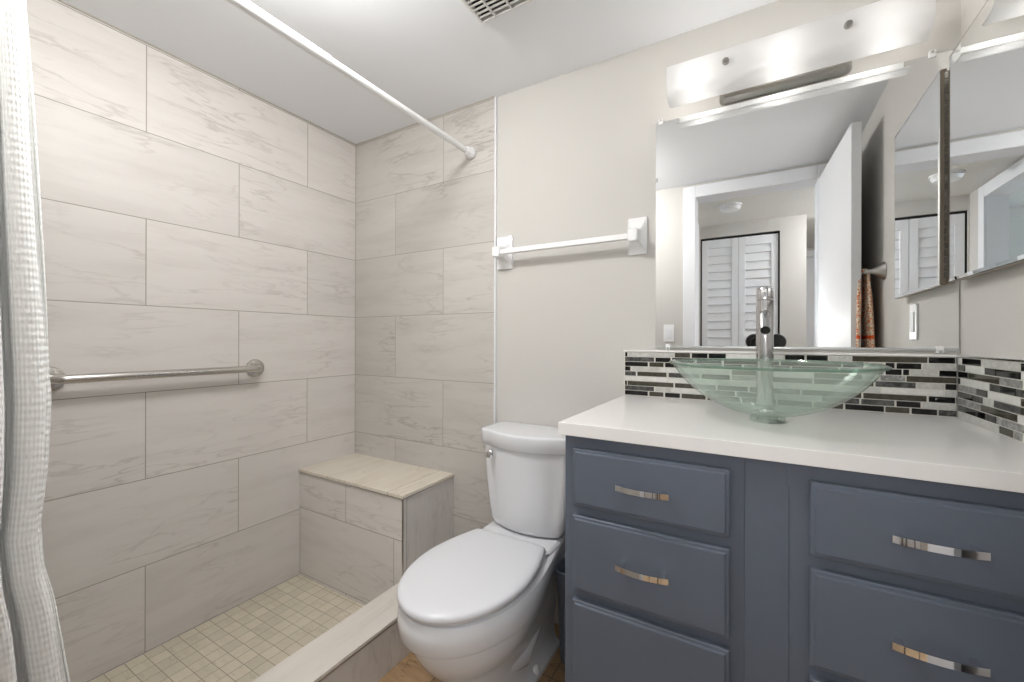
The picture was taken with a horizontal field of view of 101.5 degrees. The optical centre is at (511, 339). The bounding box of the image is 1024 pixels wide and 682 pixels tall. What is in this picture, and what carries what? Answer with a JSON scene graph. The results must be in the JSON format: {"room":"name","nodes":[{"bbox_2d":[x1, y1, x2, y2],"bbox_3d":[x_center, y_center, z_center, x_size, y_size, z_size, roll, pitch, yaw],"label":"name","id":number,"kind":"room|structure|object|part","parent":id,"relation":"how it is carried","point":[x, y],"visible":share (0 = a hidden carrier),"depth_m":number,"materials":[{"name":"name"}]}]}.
{"room":"bathroom","nodes":[
{"label":"bathroom","id":0,"kind":"room"},
{"bbox_2d":[26,0,354,681],"bbox_3d":[-1.252,0.036,1.593,0.100,2.141,1.720,0,0,30],"label":"wall","id":1,"kind":"structure","parent":0,"point":[191,220],"depth_m":1.52,"materials":[{"name":"tile"}]},
{"bbox_2d":[49,359,263,390],"bbox_3d":[-1.213,0.119,1.495,0.065,0.076,0.674,0,0,30],"label":"grab bar","id":2,"kind":"object","parent":1,"relation":"attached to","point":[254,367],"visible":0.8,"depth_m":1.41,"materials":[{"name":"silver metal"}]},
{"bbox_2d":[57,0,494,443],"bbox_3d":[-0.830,-0.213,1.351,0.873,1.641,1.490,0,0,30],"label":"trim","id":3,"kind":"structure","parent":1,"relation":"attached to","point":[61,1],"depth_m":1.92,"materials":[{"name":"beige"}]},
{"bbox_2d":[90,575,564,681],"bbox_3d":[-0.495,1.141,-0.407,3.436,0.095,4.400,0,0,30],"label":"floor","id":4,"kind":"structure","parent":0,"point":[246,641],"depth_m":1.50,"materials":[{"name":"beige tile"}]},
{"bbox_2d":[252,583,410,681],"bbox_3d":[-0.598,1.026,1.213,0.146,0.165,1.488,0,0,30],"label":"shower curb","id":5,"kind":"object","parent":4,"relation":"on","point":[367,644],"visible":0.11,"depth_m":1.32,"materials":[{"name":"tile"}]},
{"bbox_3d":[-0.536,0.955,1.177,0.004,0.004,1.488,0,0,30],"label":"edge trim","id":6,"kind":"part","parent":5,"relation":"part of","materials":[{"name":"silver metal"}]},
{"bbox_2d":[298,453,453,604],"bbox_3d":[-0.626,0.847,1.909,0.662,0.493,0.316,0,0,30],"label":"shower bench","id":7,"kind":"object","parent":4,"relation":"on","point":[364,520],"visible":0.9,"depth_m":1.78,"materials":[{"name":"tile"}]},
{"bbox_3d":[-0.626,0.775,1.908,0.662,0.327,0.316,0,0,30],"label":"edge trim","id":8,"kind":"part","parent":7,"relation":"part of","materials":[{"name":"silver metal"}]},
{"bbox_3d":[-0.625,0.606,1.910,0.661,0.012,0.315,0,0,30],"label":"seat","id":9,"kind":"part","parent":7,"relation":"part of","materials":[{"name":"beige stone"}]},
{"bbox_2d":[397,421,565,681],"bbox_3d":[-0.058,0.724,1.348,0.396,0.772,0.719,0,0,30],"label":"toilet","id":10,"kind":"object","parent":4,"relation":"on","point":[479,605],"visible":0.98,"depth_m":1.27,"materials":[{"name":"white ceramic"}]},
{"bbox_3d":[-0.125,0.708,1.248,0.340,0.012,0.454,0,0,30],"label":"seat","id":11,"kind":"part","parent":10,"relation":"part of","materials":[{"name":"white plastic"}]},
{"bbox_3d":[-0.125,0.688,1.248,0.364,0.026,0.478,0,0,30],"label":"lid","id":12,"kind":"part","parent":10,"relation":"part of","materials":[{"name":"white plastic"}]},
{"bbox_3d":[-0.080,0.912,1.326,0.382,0.396,0.652,0,0,30],"label":"bowl","id":13,"kind":"part","parent":10,"relation":"part of","materials":[{"name":"white ceramic"}]},
{"bbox_3d":[-0.087,0.421,1.535,0.018,0.026,0.008,0,0,30],"label":"lever arm","id":14,"kind":"part","parent":10,"relation":"part of","materials":[{"name":"silver metal"}]},
{"bbox_3d":[-0.082,0.420,1.546,0.034,0.034,0.016,0,0,30],"label":"flush lever","id":15,"kind":"part","parent":10,"relation":"part of","materials":[{"name":"silver metal"}]},
{"bbox_3d":[0.070,0.366,1.560,0.390,0.056,0.226,0,0,30],"label":"tank lid","id":16,"kind":"part","parent":10,"relation":"part of","materials":[{"name":"white ceramic"}]},
{"bbox_3d":[0.071,0.546,1.563,0.374,0.308,0.210,0,0,30],"label":"tank","id":17,"kind":"part","parent":10,"relation":"part of","materials":[{"name":"white ceramic"}]},
{"bbox_2d":[556,557,564,663],"bbox_3d":[0.254,0.952,1.455,0.182,0.318,0.148,0,0,30],"label":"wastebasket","id":18,"kind":"object","parent":4,"relation":"on","point":[560,570],"visible":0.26,"depth_m":1.43,"materials":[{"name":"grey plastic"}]},
{"bbox_2d":[565,435,1023,681],"bbox_3d":[0.622,0.670,1.020,0.848,0.884,0.606,0,0,30],"label":"vanity cabinet","id":19,"kind":"object","parent":4,"relation":"on","point":[681,565],"visible":0.95,"depth_m":0.79,"materials":[{"name":"grey wood"}]},
{"bbox_3d":[0.276,0.498,0.890,0.111,0.012,0.030,0,0,30],"label":"drawer handle","id":20,"kind":"part","parent":19,"relation":"part of","materials":[{"name":"silver metal"}]},
{"bbox_3d":[0.276,0.324,0.890,0.111,0.012,0.030,0,0,30],"label":"drawer handle","id":21,"kind":"part","parent":19,"relation":"part of","materials":[{"name":"silver metal"}]},
{"bbox_3d":[0.288,0.800,0.912,0.331,0.372,0.019,0,0,30],"label":"drawer","id":22,"kind":"part","parent":19,"relation":"part of","materials":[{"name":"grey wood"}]},
{"bbox_3d":[0.288,0.503,0.912,0.331,0.177,0.019,0,0,30],"label":"drawer","id":23,"kind":"part","parent":19,"relation":"part of","materials":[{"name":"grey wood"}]},
{"bbox_3d":[0.289,0.324,0.912,0.331,0.134,0.019,0,0,30],"label":"drawer","id":24,"kind":"part","parent":19,"relation":"part of","materials":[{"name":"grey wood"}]},
{"bbox_3d":[0.489,0.625,0.805,0.074,0.794,0.001,0,0,30],"label":"filler panel","id":25,"kind":"part","parent":19,"relation":"part of","materials":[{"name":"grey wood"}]},
{"bbox_2d":[558,395,1023,492],"bbox_3d":[0.627,0.212,1.033,0.856,0.030,0.582,0,0,30],"label":"countertop","id":26,"kind":"structure","parent":19,"relation":"on","point":[949,450],"depth_m":0.87,"materials":[{"name":"white stone"}]},
{"bbox_2d":[754,287,774,408],"bbox_3d":[0.719,0.023,1.189,0.054,0.350,0.139,0,0,30],"label":"faucet","id":27,"kind":"object","parent":26,"relation":"on","point":[764,295],"visible":0.98,"depth_m":1.21,"materials":[{"name":"silver metal"}]},
{"bbox_2d":[760,327,769,333],"bbox_3d":[0.688,-0.026,1.135,0.023,0.020,0.013,0,0,30],"label":"outlet","id":28,"kind":"object","parent":27,"relation":"attached to","point":[764,330],"depth_m":1.13,"materials":[{"name":"black rubber"}]},
{"bbox_3d":[0.713,-0.054,1.177,0.026,0.077,0.112,0,0,30],"label":"spout","id":29,"kind":"part","parent":27,"relation":"part of","materials":[{"name":"silver metal"}]},
{"bbox_2d":[669,358,891,419],"bbox_3d":[0.620,0.126,1.016,0.449,0.144,0.449,0,0,30],"label":"vessel sink","id":30,"kind":"object","parent":26,"relation":"on","point":[885,367],"visible":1,"depth_m":0.98,"materials":[{"name":"green glass"}]},
{"bbox_3d":[0.683,0.801,0.680,0.325,0.372,0.019,0,0,30],"label":"drawer","id":31,"kind":"part","parent":19,"relation":"part of","materials":[{"name":"grey wood"}]},
{"bbox_3d":[0.683,0.504,0.680,0.325,0.177,0.019,0,0,30],"label":"drawer","id":32,"kind":"part","parent":19,"relation":"part of","materials":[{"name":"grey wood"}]},
{"bbox_3d":[0.684,0.325,0.680,0.325,0.134,0.019,0,0,30],"label":"drawer","id":33,"kind":"part","parent":19,"relation":"part of","materials":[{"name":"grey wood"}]},
{"bbox_3d":[0.671,0.499,0.659,0.111,0.012,0.030,0,0,30],"label":"drawer handle","id":34,"kind":"part","parent":19,"relation":"part of","materials":[{"name":"silver metal"}]},
{"bbox_3d":[0.671,0.325,0.659,0.111,0.012,0.030,0,0,30],"label":"drawer handle","id":35,"kind":"part","parent":19,"relation":"part of","materials":[{"name":"silver metal"}]},
{"bbox_2d":[62,0,777,143],"bbox_3d":[-0.191,-1.071,1.042,2.483,0.080,1.600,0,0,30],"label":"ceiling","id":36,"kind":"structure","parent":0,"point":[435,58],"depth_m":1.44,"materials":[{"name":"white paint"}]},
{"bbox_2d":[461,0,531,23],"bbox_3d":[-0.081,-1.021,1.188,0.209,0.021,0.277,0,0,30],"label":"ceiling vent","id":37,"kind":"object","parent":36,"relation":"in","point":[484,11],"visible":1,"depth_m":1.28,"materials":[{"name":"white plastic"}]},
{"bbox_2d":[355,0,960,623],"bbox_3d":[0.226,0.040,1.659,2.383,2.141,0.110,0,0,30],"label":"wall","id":38,"kind":"structure","parent":0,"point":[576,150],"depth_m":1.73,"materials":[{"name":"grey paint"}]},
{"bbox_2d":[494,96,496,422],"bbox_3d":[-0.071,0.039,1.774,0.008,2.141,0.011,0,0,30],"label":"trim","id":39,"kind":"structure","parent":38,"relation":"attached to","point":[495,147],"depth_m":1.77,"materials":[{"name":"white paint"}]},
{"bbox_2d":[492,216,646,269],"bbox_3d":[0.187,-0.363,1.584,0.619,0.137,0.079,0,0,30],"label":"towel bar","id":40,"kind":"object","parent":38,"relation":"attached to","point":[636,235],"visible":1,"depth_m":1.51,"materials":[{"name":"white ceramic"}]},
{"bbox_3d":[-0.047,-0.364,1.722,0.075,0.137,0.079,0,0,30],"label":"bar post","id":41,"kind":"part","parent":40,"relation":"part of","materials":[{"name":"white ceramic"}]},
{"bbox_3d":[0.425,-0.366,1.444,0.067,0.130,0.079,0,0,30],"label":"bar post","id":42,"kind":"part","parent":40,"relation":"part of","materials":[{"name":"white ceramic"}]},
{"bbox_2d":[623,350,956,417],"bbox_3d":[0.767,0.117,1.283,0.852,0.161,0.010,0,0,30],"label":"backsplash","id":43,"kind":"structure","parent":38,"relation":"attached to","point":[916,384],"depth_m":1.21,"materials":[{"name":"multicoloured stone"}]},
{"bbox_3d":[0.767,0.040,1.283,0.851,0.006,0.010,0,0,30],"label":"trim","id":44,"kind":"part","parent":43,"relation":"part of","materials":[{"name":"silver metal"}]},
{"bbox_2d":[666,0,935,107],"bbox_3d":[0.775,-0.799,1.200,0.611,0.099,0.146,0,0,30],"label":"vanity light","id":45,"kind":"object","parent":38,"relation":"attached to","point":[823,49],"visible":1,"depth_m":1.15,"materials":[{"name":"white glass"}]},
{"bbox_3d":[0.621,-0.810,1.214,0.018,0.018,0.013,0,0,30],"label":"shade knob","id":46,"kind":"part","parent":45,"relation":"part of","materials":[{"name":"silver metal"}]},
{"bbox_3d":[0.863,-0.810,1.072,0.018,0.018,0.013,0,0,30],"label":"shade knob","id":47,"kind":"part","parent":45,"relation":"part of","materials":[{"name":"silver metal"}]},
{"bbox_2d":[655,49,958,352],"bbox_3d":[0.817,-0.360,1.253,0.747,0.789,0.011,0,0,30],"label":"wall mirror","id":48,"kind":"object","parent":38,"relation":"attached to","point":[832,196],"visible":0.99,"depth_m":1.22,"materials":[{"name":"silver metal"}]},
{"bbox_2d":[960,0,1023,358],"bbox_3d":[0.778,0.042,0.344,0.100,2.141,1.620,0,0,30],"label":"wall","id":49,"kind":"structure","parent":0,"point":[992,303],"depth_m":0.93,"materials":[{"name":"grey paint"}]},
{"bbox_2d":[949,0,1023,282],"bbox_3d":[1.007,-0.429,0.863,0.032,0.570,0.426,0,0,30],"label":"medicine cabinet","id":50,"kind":"object","parent":49,"relation":"attached to","point":[986,67],"visible":1,"depth_m":0.88,"materials":[{"name":"silver metal"}]},
{"bbox_2d":[957,355,1023,442],"bbox_3d":[0.993,0.118,0.819,0.008,0.160,0.568,0,0,30],"label":"backsplash","id":51,"kind":"structure","parent":49,"relation":"attached to","point":[990,389],"depth_m":0.90,"materials":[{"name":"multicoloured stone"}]},
{"bbox_3d":[0.992,0.041,0.818,0.008,0.005,0.564,0,0,30],"label":"trim","id":52,"kind":"part","parent":51,"relation":"part of","materials":[{"name":"silver metal"}]},
{"bbox_3d":[-0.629,0.038,0.300,2.283,2.141,0.120,0,0,30],"label":"wall","id":53,"kind":"structure","parent":0,"visible":0},
{"bbox_2d":[226,0,475,158],"bbox_3d":[-0.552,-0.815,1.189,0.051,0.051,1.490,0,0,30],"label":"shower curtain rod","id":54,"kind":"object","parent":53,"relation":"attached to","point":[246,6],"visible":1,"depth_m":1.22,"materials":[{"name":"white plastic"}]},
{"bbox_2d":[0,0,69,681],"bbox_3d":[-0.851,0.040,0.679,0.089,1.755,0.266,0,0,30],"label":"shower curtain","id":55,"kind":"object","parent":54,"relation":"hanging from","point":[31,641],"visible":1,"depth_m":0.70,"materials":[{"name":"white fabric"}]}
]}

